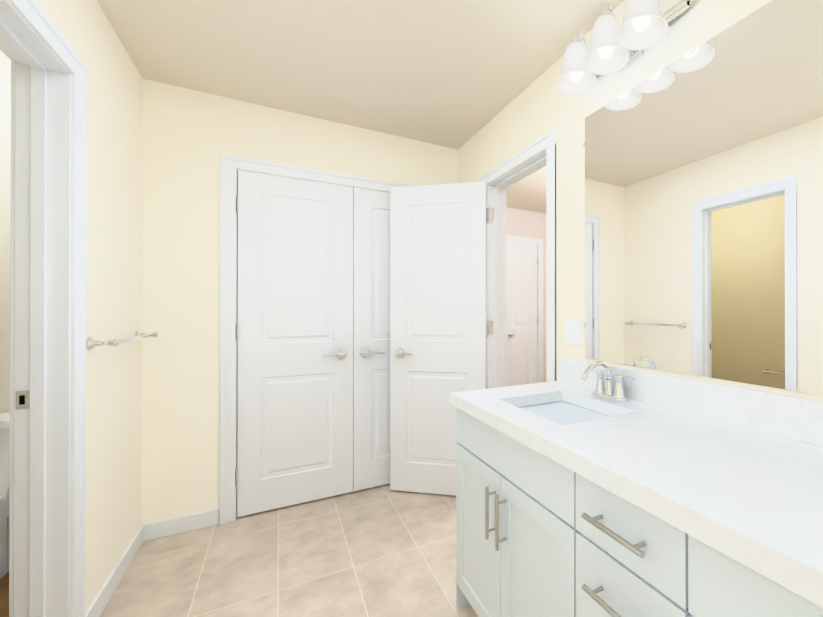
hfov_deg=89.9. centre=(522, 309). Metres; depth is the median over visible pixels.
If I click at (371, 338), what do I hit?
closet door
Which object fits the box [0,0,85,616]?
door frame
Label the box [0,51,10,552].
wall
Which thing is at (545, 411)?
sink
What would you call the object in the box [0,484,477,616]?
floor
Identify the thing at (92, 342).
towel rail
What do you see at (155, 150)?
wall
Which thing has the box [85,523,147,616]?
baseboard
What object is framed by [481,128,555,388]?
door frame
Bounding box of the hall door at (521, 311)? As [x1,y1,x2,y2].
[506,242,537,386]
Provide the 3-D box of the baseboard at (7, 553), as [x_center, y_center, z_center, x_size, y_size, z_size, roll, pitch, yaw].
[-2.486,1.176,1.787,0.885,0.088,0.015,0,0,-32]
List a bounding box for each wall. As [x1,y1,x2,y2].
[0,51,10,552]
[35,0,822,611]
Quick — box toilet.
[0,413,9,578]
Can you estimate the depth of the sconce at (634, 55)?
1.51 m
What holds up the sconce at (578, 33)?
attached to the wall at (155, 150)
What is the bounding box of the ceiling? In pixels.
[97,0,623,212]
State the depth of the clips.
1.30 m
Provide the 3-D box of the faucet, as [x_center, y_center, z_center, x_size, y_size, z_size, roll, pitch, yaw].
[0.289,0.267,1.503,0.165,0.145,0.255,0,0,-32]
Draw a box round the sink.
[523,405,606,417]
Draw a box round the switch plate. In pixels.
[565,319,580,344]
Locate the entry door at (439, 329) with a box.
[390,182,488,495]
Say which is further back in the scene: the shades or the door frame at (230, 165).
the door frame at (230, 165)
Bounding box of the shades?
[556,0,667,94]
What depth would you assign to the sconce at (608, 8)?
1.47 m
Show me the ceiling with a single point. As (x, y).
(455, 74)
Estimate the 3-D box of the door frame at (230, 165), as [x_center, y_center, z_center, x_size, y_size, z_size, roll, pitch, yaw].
[-1.149,0.169,2.682,1.412,2.105,0.142,0,0,-32]
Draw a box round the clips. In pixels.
[583,46,695,326]
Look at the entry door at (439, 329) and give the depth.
2.61 m
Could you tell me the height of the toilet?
0.741 m
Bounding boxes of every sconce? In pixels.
[571,31,588,51]
[600,4,615,17]
[618,48,643,71]
[661,0,691,22]
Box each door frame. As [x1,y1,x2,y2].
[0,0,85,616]
[220,154,413,524]
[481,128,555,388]
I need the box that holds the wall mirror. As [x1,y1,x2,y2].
[585,0,822,394]
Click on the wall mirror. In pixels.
(703, 209)
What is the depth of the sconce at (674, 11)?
1.32 m
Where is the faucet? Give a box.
[581,361,634,401]
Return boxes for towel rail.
[87,330,158,349]
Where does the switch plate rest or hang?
attached to the wall at (155, 150)
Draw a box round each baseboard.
[7,553,8,571]
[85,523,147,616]
[148,509,218,539]
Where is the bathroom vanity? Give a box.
[451,357,822,616]
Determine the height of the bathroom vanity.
1.025 m
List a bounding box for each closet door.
[235,170,352,516]
[353,188,389,490]
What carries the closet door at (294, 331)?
in the wall at (155, 150)
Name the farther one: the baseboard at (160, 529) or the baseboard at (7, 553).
the baseboard at (160, 529)
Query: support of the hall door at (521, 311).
in the wall at (155, 150)

